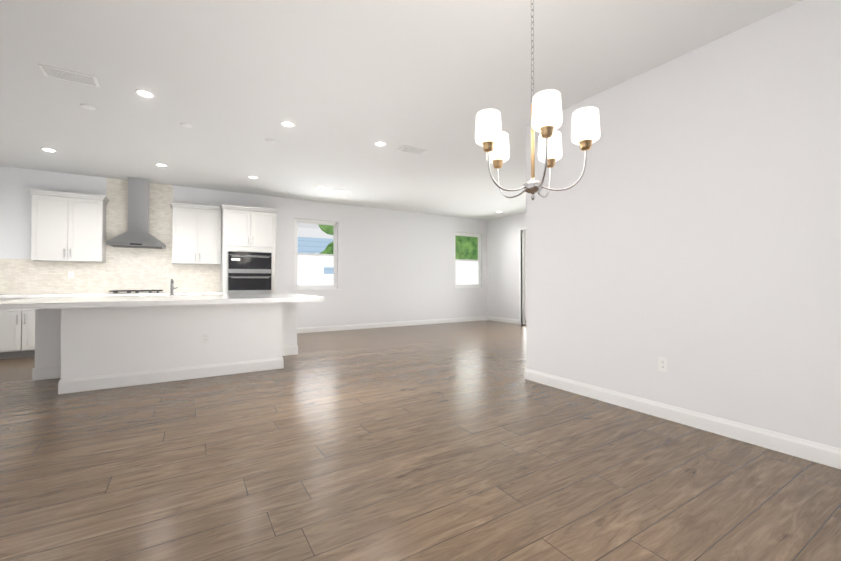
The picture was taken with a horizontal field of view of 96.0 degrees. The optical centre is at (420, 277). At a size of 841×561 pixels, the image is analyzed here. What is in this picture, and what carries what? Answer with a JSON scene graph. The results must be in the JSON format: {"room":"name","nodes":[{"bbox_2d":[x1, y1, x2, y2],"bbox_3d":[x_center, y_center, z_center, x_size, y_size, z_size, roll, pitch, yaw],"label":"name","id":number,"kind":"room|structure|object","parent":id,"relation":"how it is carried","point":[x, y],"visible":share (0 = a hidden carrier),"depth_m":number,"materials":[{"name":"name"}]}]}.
{"room":"open-plan dining area","nodes":[
{"label":"open-plan dining area","id":0,"kind":"room"},
{"bbox_2d":[0,166,486,327],"bbox_3d":[-2.309,-0.244,8.400,10.140,2.880,0.128,0,-1,-32],"label":"wall","id":1,"kind":"structure","parent":0,"point":[394,266],"depth_m":8.06,"materials":[{"name":"white paint"}]},
{"bbox_2d":[28,189,79,261],"bbox_3d":[-5.760,-0.776,5.978,0.475,1.032,0.350,0,-1,-32],"label":"upper cabinet","id":2,"kind":"object","parent":1,"relation":"attached to","point":[53,226],"depth_m":5.84,"materials":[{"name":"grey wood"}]},
{"bbox_2d":[68,271,73,277],"bbox_3d":[-5.723,-0.048,6.199,0.070,0.114,0.008,0,-1,-32],"label":"outlet","id":3,"kind":"object","parent":1,"relation":"attached to","point":[70,274],"visible":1,"depth_m":6.20,"materials":[{"name":"white plastic"}]},
{"bbox_2d":[72,193,107,262],"bbox_3d":[-5.459,-0.774,6.165,0.475,1.032,0.350,0,-1,-32],"label":"upper cabinet","id":4,"kind":"object","parent":1,"relation":"attached to","point":[89,243],"depth_m":6.07,"materials":[{"name":"grey wood"}]},
{"bbox_2d":[106,177,165,248],"bbox_3d":[-4.830,-1.112,6.470,0.770,1.182,0.502,0,-1,-32],"label":"range hood","id":5,"kind":"object","parent":1,"relation":"attached to","point":[137,234],"visible":1,"depth_m":6.44,"materials":[{"name":"silver metal"}]},
{"bbox_2d":[172,205,203,264],"bbox_3d":[-4.262,-0.766,6.908,0.443,1.032,0.350,0,-1,-32],"label":"upper cabinet","id":6,"kind":"object","parent":1,"relation":"attached to","point":[187,220],"depth_m":6.77,"materials":[{"name":"grey wood"}]},
{"bbox_2d":[204,205,219,264],"bbox_3d":[-3.988,-0.764,7.078,0.442,1.032,0.350,0,-1,-32],"label":"upper cabinet","id":7,"kind":"object","parent":1,"relation":"attached to","point":[211,216],"depth_m":6.97,"materials":[{"name":"grey wood"}]},
{"bbox_2d":[293,219,339,289],"bbox_3d":[-2.304,-0.501,8.385,1.030,1.545,0.135,0,-1,-32],"label":"window","id":8,"kind":"structure","parent":1,"relation":"in","point":[315,287],"depth_m":8.40,"materials":[{"name":"white plastic"}]},
{"bbox_2d":[297,316,484,332],"bbox_3d":[-0.581,1.148,9.384,5.910,0.118,0.014,0,-1,-32],"label":"baseboard","id":9,"kind":"structure","parent":1,"relation":"attached to","point":[464,319],"depth_m":9.20,"materials":[{"name":"white wood"}]},
{"bbox_2d":[455,232,483,287],"bbox_3d":[1.337,-0.477,10.645,1.040,1.545,0.135,0,-1,-32],"label":"window","id":10,"kind":"structure","parent":1,"relation":"in","point":[478,260],"depth_m":10.77,"materials":[{"name":"white plastic"}]},
{"bbox_2d":[0,0,801,220],"bbox_3d":[0.727,-1.787,3.527,10.900,0.100,12.000,0,-1,-32],"label":"ceiling","id":11,"kind":"structure","parent":0,"point":[344,86],"depth_m":3.37,"materials":[{"name":"white paint"}]},
{"bbox_2d":[40,148,56,152],"bbox_3d":[-5.000,-1.714,5.091,0.164,0.009,0.164,0,-1,-32],"label":"recessed light","id":12,"kind":"object","parent":11,"relation":"in","point":[48,150],"visible":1,"depth_m":5.09,"materials":[{"name":"white"}]},
{"bbox_2d":[38,64,99,86],"bbox_3d":[-3.017,-1.735,3.262,0.360,0.009,0.200,0,-1,-32],"label":"ceiling vent","id":13,"kind":"object","parent":11,"relation":"in","point":[62,74],"visible":1,"depth_m":3.25,"materials":[{"name":"white metal"}]},
{"bbox_2d":[80,104,94,109],"bbox_3d":[-3.370,-1.727,3.831,0.120,0.012,0.120,0,-1,-32],"label":"ceiling plate","id":14,"kind":"object","parent":11,"relation":"attached to","point":[87,106],"visible":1,"depth_m":3.82,"materials":[{"name":"white"}]},
{"bbox_2d":[134,89,155,98],"bbox_3d":[-2.596,-1.731,3.570,0.164,0.009,0.164,0,-1,-32],"label":"recessed light","id":15,"kind":"object","parent":11,"relation":"in","point":[145,94],"visible":0.98,"depth_m":3.56,"materials":[{"name":"white"}]},
{"bbox_2d":[155,163,167,166],"bbox_3d":[-3.938,-1.707,5.750,0.164,0.009,0.164,0,-1,-32],"label":"recessed light","id":16,"kind":"object","parent":11,"relation":"in","point":[160,165],"visible":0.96,"depth_m":5.76,"materials":[{"name":"white"}]},
{"bbox_2d":[180,123,192,127],"bbox_3d":[-2.648,-1.722,4.279,0.120,0.012,0.120,0,-1,-32],"label":"ceiling plate","id":17,"kind":"object","parent":11,"relation":"attached to","point":[187,125],"visible":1,"depth_m":4.27,"materials":[{"name":"white"}]},
{"bbox_2d":[265,139,275,142],"bbox_3d":[-1.883,-1.717,4.754,0.120,0.012,0.120,0,-1,-32],"label":"ceiling plate","id":18,"kind":"object","parent":11,"relation":"attached to","point":[270,140],"visible":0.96,"depth_m":4.74,"materials":[{"name":"white"}]},
{"bbox_2d":[280,121,295,127],"bbox_3d":[-1.492,-1.723,4.256,0.164,0.009,0.164,0,-1,-32],"label":"recessed light","id":19,"kind":"object","parent":11,"relation":"in","point":[289,124],"visible":0.98,"depth_m":4.25,"materials":[{"name":"white"}]},
{"bbox_2d":[374,141,386,146],"bbox_3d":[-0.515,-1.717,4.862,0.164,0.009,0.164,0,-1,-32],"label":"recessed light","id":20,"kind":"object","parent":11,"relation":"in","point":[380,143],"visible":0.98,"depth_m":4.85,"materials":[{"name":"white"}]},
{"bbox_2d":[397,146,426,154],"bbox_3d":[-0.115,-1.715,5.110,0.360,0.009,0.200,0,-1,-32],"label":"ceiling vent","id":21,"kind":"object","parent":11,"relation":"in","point":[410,150],"visible":1,"depth_m":5.09,"materials":[{"name":"white metal"}]},
{"bbox_2d":[475,0,599,199],"bbox_3d":[0.599,-1.087,2.090,0.644,1.330,0.624,0,-1,-32],"label":"chandelier","id":22,"kind":"object","parent":11,"relation":"hanging from","point":[491,138],"visible":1,"depth_m":1.95,"materials":[{"name":"white glass"}]},
{"bbox_2d":[0,320,840,560],"bbox_3d":[0.727,1.143,3.495,10.900,0.001,12.000,0,-1,-32],"label":"floor","id":23,"kind":"structure","parent":0,"point":[461,441],"depth_m":2.21,"materials":[{"name":"brown wood"}]},
{"bbox_2d":[0,297,27,358],"bbox_3d":[-6.076,0.729,5.606,0.521,0.874,0.620,0,-1,-32],"label":"base cabinet","id":24,"kind":"object","parent":23,"relation":"on","point":[13,323],"depth_m":5.42,"materials":[{"name":"grey wood"}]},
{"bbox_2d":[0,293,143,296],"bbox_3d":[-5.011,0.279,6.267,3.024,0.040,0.630,0,-1,-32],"label":"countertop","id":25,"kind":"structure","parent":24,"relation":"on","point":[70,294],"depth_m":5.73,"materials":[{"name":"white stone"}]},
{"bbox_2d":[109,290,163,292],"bbox_3d":[-4.797,0.236,6.411,0.760,0.050,0.490,0,-1,-32],"label":"cooktop","id":26,"kind":"object","parent":25,"relation":"in","point":[114,291],"depth_m":6.28,"materials":[{"name":"black metal"}]},
{"bbox_2d":[28,297,35,356],"bbox_3d":[-5.712,0.731,5.832,0.584,0.874,0.620,0,-1,-32],"label":"base cabinet","id":27,"kind":"object","parent":23,"relation":"on","point":[31,312],"depth_m":5.51,"materials":[{"name":"grey wood"}]},
{"bbox_2d":[144,293,167,294],"bbox_3d":[-4.795,0.738,6.402,0.904,0.874,0.620,0,-1,-32],"label":"base cabinet","id":28,"kind":"object","parent":23,"relation":"on","point":[144,293],"depth_m":6.28,"materials":[{"name":"grey"}]},
{"bbox_2d":[32,303,297,393],"bbox_3d":[-3.042,0.728,4.906,2.908,0.863,1.474,0,-1,-32],"label":"kitchen island","id":29,"kind":"object","parent":23,"relation":"on","point":[86,343],"depth_m":4.25,"materials":[{"name":"white paint"}]},
{"bbox_2d":[0,293,323,310],"bbox_3d":[-2.991,0.269,4.763,3.030,0.052,1.860,0,-1,-32],"label":"island countertop","id":30,"kind":"structure","parent":29,"relation":"on","point":[42,304],"depth_m":4.09,"materials":[{"name":"white stone"}]},
{"bbox_2d":[168,293,199,294],"bbox_3d":[-4.254,0.741,6.737,0.492,0.874,0.620,0,-1,-32],"label":"base cabinet","id":31,"kind":"object","parent":23,"relation":"on","point":[168,293],"depth_m":6.51,"materials":[{"name":"grey"}]},
{"bbox_2d":[220,205,275,293],"bbox_3d":[-3.328,-0.047,7.302,0.908,2.462,0.652,0,-1,-32],"label":"tall cabinet","id":32,"kind":"object","parent":23,"relation":"on","point":[237,243],"depth_m":7.03,"materials":[{"name":"grey wood"}]},
{"bbox_2d":[487,213,525,320],"bbox_3d":[4.899,-0.267,6.289,0.120,2.880,11.320,0,-1,-32],"label":"wall","id":33,"kind":"structure","parent":0,"point":[502,267],"depth_m":10.38,"materials":[{"name":"white paint"}]},
{"bbox_2d":[485,316,518,323],"bbox_3d":[2.260,1.159,10.397,0.014,0.118,1.210,0,-1,-32],"label":"baseboard","id":34,"kind":"structure","parent":33,"relation":"attached to","point":[499,319],"depth_m":10.40,"materials":[{"name":"white wood"}]},
{"bbox_2d":[519,227,525,324],"bbox_3d":[3.144,-0.051,9.093,0.122,2.510,1.960,0,-1,-32],"label":"window","id":35,"kind":"structure","parent":33,"relation":"in","point":[522,275],"depth_m":9.85,"materials":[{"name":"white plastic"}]},
{"bbox_2d":[526,0,840,448],"bbox_3d":[2.820,-0.315,1.826,0.120,2.880,5.930,0,-1,-32],"label":"wall","id":36,"kind":"structure","parent":0,"point":[688,225],"depth_m":2.79,"materials":[{"name":"white paint"}]},
{"bbox_2d":[658,357,667,371],"bbox_3d":[1.966,0.703,3.069,0.008,0.114,0.070,0,-1,-32],"label":"outlet","id":37,"kind":"object","parent":36,"relation":"attached to","point":[663,364],"visible":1,"depth_m":3.06,"materials":[{"name":"white plastic"}]},
{"bbox_2d":[525,368,840,468],"bbox_3d":[2.759,1.065,1.782,0.014,0.118,5.944,0,-1,-32],"label":"baseboard","id":38,"kind":"structure","parent":36,"relation":"attached to","point":[827,455],"depth_m":2.80,"materials":[{"name":"white wood"}]},
{"label":"outside","id":39,"kind":"structure","parent":0,"visible":0},
{"label":"grass","id":40,"kind":"structure","parent":39,"visible":0},
{"bbox_2d":[297,223,332,253],"bbox_3d":[-5.648,-1.060,16.158,6.400,4.920,7.800,0,-1,-32],"label":"house","id":41,"kind":"structure","parent":40,"relation":"on","point":[306,232],"depth_m":13.12,"materials":[{"name":"white"}]},
{"bbox_2d":[318,224,332,253],"bbox_3d":[-2.627,-0.524,12.313,1.780,3.766,1.626,0,-1,-32],"label":"tree","id":42,"kind":"object","parent":40,"relation":"on","point":[329,231],"depth_m":11.70,"materials":[{"name":"green plant"}]},
{"bbox_2d":[298,255,477,284],"bbox_3d":[-3.883,0.349,10.076,16.400,1.970,0.090,0,-1,-32],"label":"fence","id":43,"kind":"object","parent":40,"relation":"on","point":[318,273],"depth_m":10.77,"materials":[{"name":"white"}]},
{"bbox_2d":[455,235,477,259],"bbox_3d":[1.792,-2.105,18.756,5.204,7.067,4.452,0,-1,-32],"label":"tree","id":44,"kind":"object","parent":40,"relation":"on","point":[467,245],"depth_m":17.15,"materials":[{"name":"green plant"}]}
]}

